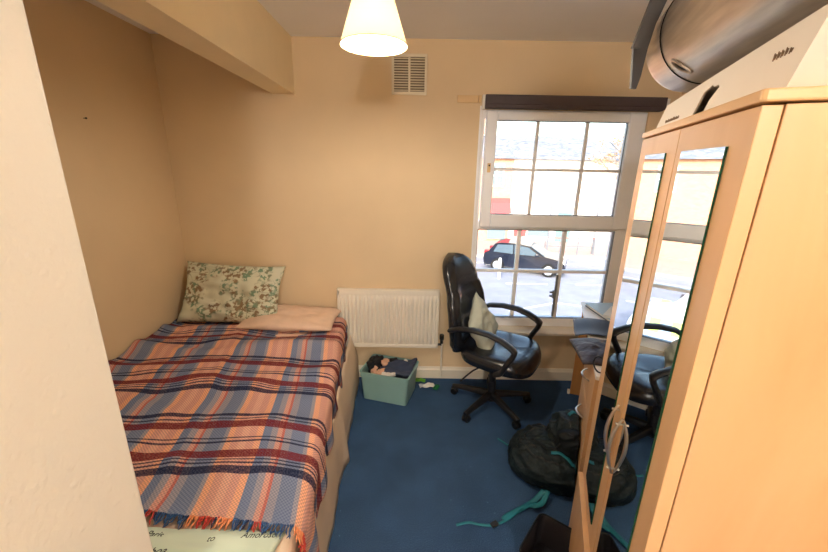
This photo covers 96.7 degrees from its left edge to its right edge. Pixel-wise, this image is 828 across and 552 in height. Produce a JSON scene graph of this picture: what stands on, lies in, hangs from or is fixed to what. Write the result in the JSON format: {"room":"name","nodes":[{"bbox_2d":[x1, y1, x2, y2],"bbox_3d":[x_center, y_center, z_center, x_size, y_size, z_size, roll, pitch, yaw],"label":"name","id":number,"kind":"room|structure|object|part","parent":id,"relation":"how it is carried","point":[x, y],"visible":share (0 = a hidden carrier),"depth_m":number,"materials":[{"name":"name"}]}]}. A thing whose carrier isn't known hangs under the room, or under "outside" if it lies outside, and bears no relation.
{"room":"bedroom","nodes":[
{"label":"bedroom","id":0,"kind":"room"},
{"bbox_2d":[0,0,152,551],"bbox_3d":[-1.206,0.570,-0.584,1.379,2.400,2.550,1,16,0],"label":"wall","id":1,"kind":"structure","parent":0,"point":[68,483],"depth_m":0.51,"materials":[{"name":"beige paint"}]},
{"bbox_2d":[96,0,294,93],"bbox_3d":[-0.854,-1.058,1.356,0.145,0.332,2.083,1,16,0],"label":"beam","id":2,"kind":"structure","parent":1,"relation":"attached to","point":[241,37],"depth_m":1.58,"materials":[{"name":"paint"}]},
{"bbox_2d":[23,0,186,359],"bbox_3d":[-1.784,-0.068,1.594,0.200,2.400,2.183,1,16,0],"label":"wall","id":3,"kind":"structure","parent":0,"point":[94,64],"depth_m":2.06,"materials":[{"name":"paint"}]},
{"bbox_2d":[85,0,672,41],"bbox_3d":[0.074,-0.901,0.049,3.885,0.120,4.993,1,16,0],"label":"ceiling","id":4,"kind":"structure","parent":0,"point":[526,20],"depth_m":1.99,"materials":[{"name":"paint"}]},
{"bbox_2d":[340,0,407,55],"bbox_3d":[-0.131,-0.961,1.181,0.228,0.397,0.228,1,16,0],"label":"pendant lamp","id":5,"kind":"object","parent":4,"relation":"hanging from","point":[372,27],"visible":1,"depth_m":1.16,"materials":[{"name":"beige fabric"}]},
{"bbox_2d":[150,34,681,368],"bbox_3d":[0.064,-0.359,2.720,3.885,2.400,0.160,1,16,0],"label":"wall","id":6,"kind":"structure","parent":0,"point":[342,180],"depth_m":2.51,"materials":[{"name":"paint"}]},
{"bbox_2d":[337,287,443,377],"bbox_3d":[-0.171,0.452,2.833,0.806,0.741,0.073,1,16,0],"label":"radiator","id":7,"kind":"object","parent":6,"relation":"attached to","point":[374,317],"visible":0.9,"depth_m":2.76,"materials":[{"name":"white metal"}]},
{"bbox_3d":[-0.193,0.328,2.786,0.750,0.455,0.036,1,16,0],"label":"panel frame","id":8,"kind":"part","parent":7,"relation":"part of","materials":[{"name":"white metal"}]},
{"bbox_3d":[-0.193,0.333,2.767,0.726,0.400,0.011,1,16,0],"label":"ribbed panel","id":9,"kind":"part","parent":7,"relation":"part of","materials":[{"name":"white metal"}]},
{"bbox_2d":[392,53,427,94],"bbox_3d":[-0.030,-1.293,2.362,0.228,0.238,0.012,1,16,0],"label":"air vent","id":10,"kind":"object","parent":6,"relation":"in","point":[409,70],"visible":0.97,"depth_m":2.36,"materials":[{"name":"plastic"}]},
{"bbox_2d":[358,365,572,380],"bbox_3d":[0.004,0.770,2.953,3.405,0.100,0.016,1,16,0],"label":"baseboard","id":11,"kind":"structure","parent":6,"relation":"attached to","point":[422,371],"depth_m":2.95,"materials":[{"name":"white wood"}]},
{"bbox_2d":[457,95,480,102],"bbox_3d":[0.360,-1.153,2.397,0.154,0.045,0.018,1,16,0],"label":"batten","id":12,"kind":"object","parent":6,"relation":"attached to","point":[460,98],"visible":1,"depth_m":2.39,"materials":[{"name":"brown wood"}]},
{"bbox_2d":[471,106,647,335],"bbox_3d":[0.996,-0.340,2.626,1.260,1.592,0.186,1,16,0],"label":"window","id":13,"kind":"structure","parent":6,"relation":"in","point":[616,224],"depth_m":2.60,"materials":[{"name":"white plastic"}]},
{"bbox_3d":[0.433,-0.581,2.574,0.016,1.120,0.010,1,16,0],"label":"trim","id":14,"kind":"part","parent":13,"relation":"part of","materials":[{"name":"white plastic"}]},
{"bbox_3d":[0.983,0.421,2.808,1.260,0.028,0.116,1,16,0],"label":"sill","id":15,"kind":"part","parent":13,"relation":"part of","materials":[{"name":"white wood"}]},
{"bbox_2d":[482,94,670,111],"bbox_3d":[1.045,-1.116,2.382,1.202,0.086,0.060,1,16,0],"label":"roller blind","id":16,"kind":"object","parent":6,"relation":"attached to","point":[489,101],"visible":0.95,"depth_m":2.36,"materials":[{"name":"fabric"}]},
{"bbox_2d":[328,377,578,551],"bbox_3d":[0.030,1.521,0.746,3.885,0.120,4.993,1,16,0],"label":"floor","id":17,"kind":"structure","parent":0,"point":[415,471],"depth_m":2.02,"materials":[{"name":"blue carpet"}]},
{"bbox_2d":[145,332,358,551],"bbox_3d":[-1.005,0.834,1.883,1.340,0.530,1.962,1,16,0],"label":"bed","id":18,"kind":"object","parent":17,"relation":"on","point":[338,458],"visible":0.09,"depth_m":1.79,"materials":[{"name":"fabric"}]},
{"bbox_2d":[148,527,285,551],"bbox_3d":[-0.785,0.809,1.002,0.785,0.092,0.313,1,16,0],"label":"pillow","id":19,"kind":"object","parent":18,"relation":"on","point":[162,539],"visible":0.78,"depth_m":1.07,"materials":[{"name":"fabric"}]},
{"bbox_2d":[108,317,347,551],"bbox_3d":[-1.005,0.641,1.952,1.358,0.320,1.721,1,16,0],"label":"plaid blanket","id":20,"kind":"object","parent":18,"relation":"on","point":[220,420],"visible":0.76,"depth_m":1.60,"materials":[{"name":"fabric"}]},
{"bbox_2d":[177,261,285,322],"bbox_3d":[-1.287,0.128,2.606,0.717,0.421,0.272,1,16,-2],"label":"patterned pillow","id":21,"kind":"object","parent":20,"relation":"on","point":[213,292],"visible":0.91,"depth_m":2.54,"materials":[{"name":"fabric"}]},
{"bbox_2d":[234,304,340,331],"bbox_3d":[-0.871,0.297,2.619,0.660,0.123,0.360,2,16,2],"label":"pillow","id":22,"kind":"object","parent":20,"relation":"on","point":[287,318],"visible":0.87,"depth_m":2.51,"materials":[{"name":"beige fabric"}]},
{"bbox_3d":[-1.009,0.701,1.857,1.317,0.225,1.930,1,16,0],"label":"mattress","id":23,"kind":"part","parent":18,"relation":"part of","materials":[{"name":"fabric"}]},
{"bbox_2d":[359,354,418,405],"bbox_3d":[-0.179,0.766,2.724,0.373,0.222,0.284,5,17,15],"label":"tub","id":24,"kind":"object","parent":17,"relation":"on","point":[388,389],"visible":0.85,"depth_m":2.61,"materials":[{"name":"plastic"}]},
{"bbox_3d":[-0.177,0.784,2.728,0.304,0.181,0.219,5,17,15],"label":"folded clothes","id":25,"kind":"object","parent":24,"relation":"in","visible":0},
{"bbox_2d":[366,355,383,372],"bbox_3d":[-0.288,0.659,2.746,0.125,0.133,0.192,3,16,5],"label":"garment","id":26,"kind":"object","parent":25,"relation":"on","point":[373,361],"visible":0.69,"depth_m":2.70,"materials":[{"name":"fabric"}]},
{"bbox_2d":[371,366,384,374],"bbox_3d":[-0.255,0.706,2.666,0.120,0.100,0.121,-3,17,-14],"label":"garment","id":27,"kind":"object","parent":25,"relation":"on","point":[374,370],"visible":0.41,"depth_m":2.65,"materials":[{"name":"fabric"}]},
{"bbox_2d":[381,358,388,365],"bbox_3d":[-0.215,0.651,2.756,0.070,0.058,0.100,11,19,32],"label":"sock","id":28,"kind":"object","parent":25,"relation":"on","point":[384,362],"visible":0.73,"depth_m":2.72,"materials":[{"name":"fabric"}]},
{"bbox_2d":[380,358,416,376],"bbox_3d":[-0.116,0.659,2.696,0.241,0.076,0.199,5,17,15],"label":"jeans","id":29,"kind":"object","parent":25,"relation":"on","point":[403,368],"visible":0.88,"depth_m":2.67,"materials":[{"name":"blue fabric"}]},
{"bbox_2d":[381,372,395,376],"bbox_3d":[-0.180,0.698,2.607,0.102,0.042,0.050,3,16,7],"label":"sock","id":30,"kind":"object","parent":29,"relation":"on","point":[392,374],"visible":0.79,"depth_m":2.59,"materials":[{"name":"fabric"}]},
{"bbox_2d":[416,378,425,381],"bbox_3d":[0.040,0.820,2.913,0.101,0.016,0.046,2,16,5],"label":"wrapper","id":31,"kind":"object","parent":17,"relation":"on","point":[417,379],"visible":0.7,"depth_m":2.91,"materials":[{"name":"green plastic"}]},
{"bbox_2d":[419,382,434,387],"bbox_3d":[0.100,0.841,2.840,0.120,0.017,0.056,-2,16,-12],"label":"paper wrapper","id":32,"kind":"object","parent":17,"relation":"on","point":[428,384],"visible":1,"depth_m":2.84,"materials":[{"name":"white paper"}]},
{"bbox_2d":[442,253,542,428],"bbox_3d":[0.511,0.403,2.521,0.685,1.059,0.602,11,19,32],"label":"office chair","id":33,"kind":"object","parent":17,"relation":"on","point":[512,355],"visible":0.96,"depth_m":2.43,"materials":[{"name":"black leather"}]},
{"bbox_3d":[0.325,0.160,2.580,0.232,0.630,0.500,11,19,32],"label":"backrest","id":34,"kind":"part","parent":33,"relation":"part of","materials":[{"name":"black leather"}]},
{"bbox_3d":[0.410,0.639,2.430,0.206,0.122,0.071,-6,17,-22],"label":"lever","id":35,"kind":"part","parent":33,"relation":"part of","materials":[{"name":"black plastic"}]},
{"bbox_3d":[0.408,0.818,2.688,0.265,0.060,0.047,9,18,27],"label":"leg","id":36,"kind":"part","parent":33,"relation":"part of","materials":[{"name":"black plastic"}]},
{"bbox_3d":[0.433,0.869,2.512,0.265,0.060,0.047,-14,22,-42],"label":"leg","id":37,"kind":"part","parent":33,"relation":"part of","materials":[{"name":"black plastic"}]},
{"bbox_3d":[0.415,0.468,2.286,0.459,0.292,0.089,11,19,32],"label":"armrest","id":38,"kind":"part","parent":33,"relation":"part of","materials":[{"name":"black plastic"}]},
{"bbox_2d":[468,292,497,349],"bbox_3d":[0.472,0.338,2.494,0.196,0.426,0.433,5,16,12],"label":"cushion","id":39,"kind":"object","parent":33,"relation":"on","point":[480,317],"visible":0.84,"depth_m":2.42,"materials":[{"name":"fabric"}]},
{"bbox_3d":[0.591,0.513,2.497,0.490,0.114,0.516,11,19,32],"label":"seat","id":40,"kind":"part","parent":33,"relation":"part of","materials":[{"name":"black leather"}]},
{"bbox_3d":[0.615,0.881,2.481,0.047,0.060,0.265,-7,18,-25],"label":"leg","id":41,"kind":"part","parent":33,"relation":"part of","materials":[{"name":"black plastic"}]},
{"bbox_3d":[0.703,0.838,2.638,0.265,0.060,0.047,-1,16,-8],"label":"leg","id":42,"kind":"part","parent":33,"relation":"part of","materials":[{"name":"black plastic"}]},
{"bbox_3d":[0.697,0.354,2.699,0.459,0.292,0.089,11,19,32],"label":"armrest","id":43,"kind":"part","parent":33,"relation":"part of","materials":[{"name":"black plastic"}]},
{"bbox_2d":[456,409,579,527],"bbox_3d":[0.611,0.951,1.890,0.527,0.358,0.788,9,18,27],"label":"backpack","id":44,"kind":"object","parent":17,"relation":"on","point":[544,457],"visible":0.98,"depth_m":1.92,"materials":[{"name":"fabric"}]},
{"bbox_2d":[519,513,571,551],"bbox_3d":[0.537,1.167,1.501,0.186,0.150,0.307,13,20,36],"label":"tote bag","id":45,"kind":"object","parent":17,"relation":"on","point":[546,533],"visible":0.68,"depth_m":1.61,"materials":[{"name":"fabric"}]},
{"bbox_2d":[570,301,606,487],"bbox_3d":[1.154,0.685,2.178,0.406,0.732,1.064,7,17,19],"label":"desk","id":46,"kind":"object","parent":17,"relation":"on","point":[585,380],"visible":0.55,"depth_m":1.91,"materials":[{"name":"brown wood"}]},
{"bbox_3d":[1.352,0.566,2.641,0.346,0.712,0.019,7,17,19],"label":"panel","id":47,"kind":"part","parent":46,"relation":"part of","materials":[{"name":"brown wood"}]},
{"bbox_3d":[0.877,0.715,1.959,0.036,0.012,0.131,7,17,19],"label":"handle","id":48,"kind":"part","parent":46,"relation":"part of","materials":[{"name":"metal"}]},
{"bbox_3d":[0.898,0.940,2.014,0.017,0.213,0.410,7,17,19],"label":"drawer","id":49,"kind":"part","parent":46,"relation":"part of","materials":[{"name":"brown wood"}]},
{"bbox_3d":[0.901,0.731,1.954,0.017,0.213,0.410,7,17,19],"label":"drawer","id":50,"kind":"part","parent":46,"relation":"part of","materials":[{"name":"brown wood"}]},
{"bbox_3d":[0.881,0.505,1.899,0.036,0.012,0.131,7,17,19],"label":"handle","id":51,"kind":"part","parent":46,"relation":"part of","materials":[{"name":"metal"}]},
{"bbox_2d":[569,338,605,365],"bbox_3d":[0.965,0.383,1.853,0.327,0.058,0.303,7,17,19],"label":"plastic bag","id":52,"kind":"object","parent":46,"relation":"on","point":[587,349],"visible":0.34,"depth_m":1.85,"materials":[{"name":"grey plastic"}]},
{"bbox_3d":[0.905,0.521,1.894,0.017,0.213,0.410,7,17,19],"label":"drawer","id":53,"kind":"part","parent":46,"relation":"part of","materials":[{"name":"brown wood"}]},
{"bbox_2d":[573,318,609,336],"bbox_3d":[1.073,0.309,2.145,0.261,0.035,0.260,7,17,19],"label":"folder","id":54,"kind":"object","parent":46,"relation":"on","point":[582,326],"visible":0.56,"depth_m":2.16,"materials":[{"name":"grey plastic"}]},
{"bbox_2d":[593,356,602,372],"bbox_3d":[0.840,0.401,1.664,0.020,0.082,0.072,-5,17,-21],"label":"headphones","id":55,"kind":"object","parent":46,"relation":"on","point":[596,370],"visible":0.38,"depth_m":1.68,"materials":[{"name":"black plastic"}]},
{"bbox_2d":[585,303,612,320],"bbox_3d":[1.285,0.237,2.376,0.210,0.021,0.310,0,16,-4],"label":"folder","id":56,"kind":"object","parent":46,"relation":"on","point":[599,309],"visible":0.29,"depth_m":2.44,"materials":[{"name":"white paper"}]},
{"bbox_2d":[603,306,612,317],"bbox_3d":[1.284,0.238,2.299,0.142,0.016,0.200,14,21,38],"label":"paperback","id":57,"kind":"object","parent":56,"relation":"on","point":[607,314],"visible":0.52,"depth_m":2.28,"materials":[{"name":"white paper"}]},
{"bbox_2d":[569,85,827,551],"bbox_3d":[0.794,0.496,1.004,0.499,1.718,0.761,7,18,19],"label":"wardrobe","id":58,"kind":"object","parent":17,"relation":"on","point":[709,428],"visible":0.98,"depth_m":0.62,"materials":[{"name":"brown wood"}]},
{"bbox_3d":[0.577,1.088,1.268,0.024,0.326,0.755,7,18,19],"label":"drawer","id":59,"kind":"part","parent":58,"relation":"part of","materials":[{"name":"brown wood"}]},
{"bbox_3d":[0.577,0.455,1.085,0.029,0.186,0.011,7,18,19],"label":"handle","id":60,"kind":"part","parent":58,"relation":"part of","materials":[{"name":"metal"}]},
{"bbox_3d":[0.553,0.473,1.023,0.029,0.186,0.011,7,18,19],"label":"handle","id":61,"kind":"part","parent":58,"relation":"part of","materials":[{"name":"metal"}]},
{"bbox_2d":[586,153,666,524],"bbox_3d":[0.646,0.242,1.171,0.004,1.195,0.219,7,18,19],"label":"mirror","id":62,"kind":"object","parent":58,"relation":"attached to","point":[654,165],"depth_m":1.11,"materials":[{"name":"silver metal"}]},
{"bbox_3d":[0.663,0.250,1.181,0.024,1.314,0.398,7,18,19],"label":"door","id":63,"kind":"part","parent":58,"relation":"part of","materials":[{"name":"brown wood"}]},
{"bbox_2d":[596,146,728,551],"bbox_3d":[0.523,0.338,0.854,0.004,1.195,0.228,7,18,19],"label":"mirror","id":64,"kind":"object","parent":58,"relation":"attached to","point":[701,170],"depth_m":0.77,"materials":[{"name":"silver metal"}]},
{"bbox_3d":[0.816,-0.317,0.751,0.474,0.016,0.761,7,18,19],"label":"panel","id":65,"kind":"part","parent":58,"relation":"part of","materials":[{"name":"brown wood"}]},
{"bbox_2d":[656,4,827,127],"bbox_3d":[0.791,-0.362,0.725,0.374,0.084,0.791,7,18,19],"label":"cardboard box","id":66,"kind":"object","parent":58,"relation":"on","point":[798,56],"visible":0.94,"depth_m":0.53,"materials":[{"name":"white cardboard"}]},
{"bbox_2d":[629,0,827,92],"bbox_3d":[0.658,-0.555,0.657,0.312,0.294,0.744,4,16,10],"label":"bin","id":67,"kind":"object","parent":66,"relation":"on","point":[693,41],"visible":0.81,"depth_m":0.77,"materials":[{"name":"silver metal"}]},
{"bbox_3d":[0.583,-0.633,0.921,0.058,0.114,0.006,1,16,0],"label":"lid","id":68,"kind":"part","parent":67,"relation":"part of","materials":[{"name":"silver metal"}]},
{"bbox_3d":[0.693,0.608,0.668,0.444,1.699,0.018,7,18,19],"label":"panel","id":69,"kind":"part","parent":58,"relation":"part of","materials":[{"name":"brown wood"}]},
{"bbox_2d":[476,257,605,315],"bbox_3d":[4.974,1.483,13.253,130.000,0.200,18.300,1,16,0],"label":"road","id":70,"kind":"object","parent":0,"point":[495,289],"depth_m":16.17,"materials":[{"name":"grey asphalt"}]},
{"bbox_2d":[497,258,501,278],"bbox_3d":[4.057,-0.370,17.459,0.140,1.000,0.140,1,16,0],"label":"bollard","id":71,"kind":"object","parent":70,"relation":"on","point":[500,259],"visible":0.8,"depth_m":17.39,"materials":[{"name":"paint"}]},
{"bbox_2d":[483,238,566,276],"bbox_3d":[5.730,-1.015,18.934,3.980,1.480,2.000,8,18,23],"label":"hatchback car","id":72,"kind":"object","parent":70,"relation":"on","point":[532,255],"visible":0.81,"depth_m":18.38,"materials":[{"name":"paint"}]},
{"bbox_2d":[476,262,600,310],"bbox_3d":[4.987,0.788,15.291,70.000,0.007,11.000,1,16,0],"label":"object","id":73,"kind":"object","parent":70,"relation":"on","point":[476,262],"visible":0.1,"depth_m":16.73,"materials":[{"name":"paint"}]},
{"bbox_2d":[476,254,605,258],"bbox_3d":[5.020,-1.091,21.956,130.000,0.330,0.150,1,16,0],"label":"kerb","id":74,"kind":"object","parent":70,"relation":"on","point":[478,255],"depth_m":21.87,"materials":[{"name":"concrete"}]},
{"bbox_2d":[477,241,608,256],"bbox_3d":[5.117,-6.434,40.527,130.000,0.320,38.500,1,16,0],"label":"pavement","id":75,"kind":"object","parent":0,"point":[600,250],"depth_m":24.35,"materials":[{"name":"concrete"}]},
{"bbox_2d":[478,119,515,240],"bbox_3d":[-0.632,-7.944,28.103,14.850,9.500,8.200,1,16,0],"label":"brick house","id":76,"kind":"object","parent":75,"relation":"on","point":[504,155],"visible":0.12,"depth_m":25.20,"materials":[{"name":"brick"}]},
{"bbox_3d":[5.624,-6.834,25.002,0.840,1.340,0.009,1,16,0],"label":"pane","id":77,"kind":"part","parent":76,"relation":"part of","materials":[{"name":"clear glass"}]},
{"bbox_2d":[546,201,552,249],"bbox_3d":[8.053,-2.855,21.927,0.111,3.200,0.111,8,17,22],"label":"sign post","id":78,"kind":"object","parent":75,"relation":"on","point":[551,208],"visible":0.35,"depth_m":21.97,"materials":[{"name":"white metal"}]},
{"bbox_2d":[506,136,618,241],"bbox_3d":[10.551,-6.907,28.812,7.550,7.500,7.300,1,16,0],"label":"house","id":79,"kind":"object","parent":75,"relation":"on","point":[560,188],"visible":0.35,"depth_m":25.72,"materials":[{"name":"stone"}]},
{"bbox_3d":[10.664,-3.466,26.269,1.000,2.100,0.110,1,16,0],"label":"door","id":80,"kind":"part","parent":79,"relation":"part of","materials":[{"name":"white"}]},
{"bbox_2d":[544,237,595,254],"bbox_3d":[9.434,-1.815,22.323,3.080,1.030,0.080,1,16,0],"label":"railing","id":81,"kind":"object","parent":75,"relation":"on","point":[577,246],"visible":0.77,"depth_m":22.29,"materials":[{"name":"white metal"}]},
{"bbox_3d":[9.434,-1.801,22.327,3.000,0.060,0.060,1,16,0],"label":"rail","id":82,"kind":"part","parent":81,"relation":"part of","materials":[{"name":"white metal"}]},
{"bbox_3d":[9.443,-2.281,22.189,3.000,0.060,0.060,1,16,0],"label":"rail","id":83,"kind":"part","parent":81,"relation":"part of","materials":[{"name":"white metal"}]},
{"bbox_2d":[591,201,600,253],"bbox_3d":[10.954,-2.886,22.215,0.111,3.200,0.111,8,17,22],"label":"sign post","id":84,"kind":"object","parent":75,"relation":"on","point":[598,208],"visible":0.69,"depth_m":22.27,"materials":[{"name":"white metal"}]},
{"bbox_2d":[588,124,624,179],"bbox_3d":[13.127,-5.087,21.751,4.320,7.908,6.048,-9,19,-30],"label":"bare tree","id":85,"kind":"object","parent":75,"relation":"on","point":[618,137],"visible":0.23,"depth_m":22.49,"materials":[{"name":"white plant"}]},
{"bbox_2d":[609,141,621,151],"bbox_3d":[20.871,-6.535,28.709,12.900,7.200,9.600,1,16,0],"label":"house","id":86,"kind":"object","parent":75,"relation":"on","point":[611,142],"visible":0.02,"depth_m":26.77,"materials":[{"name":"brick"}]}
]}

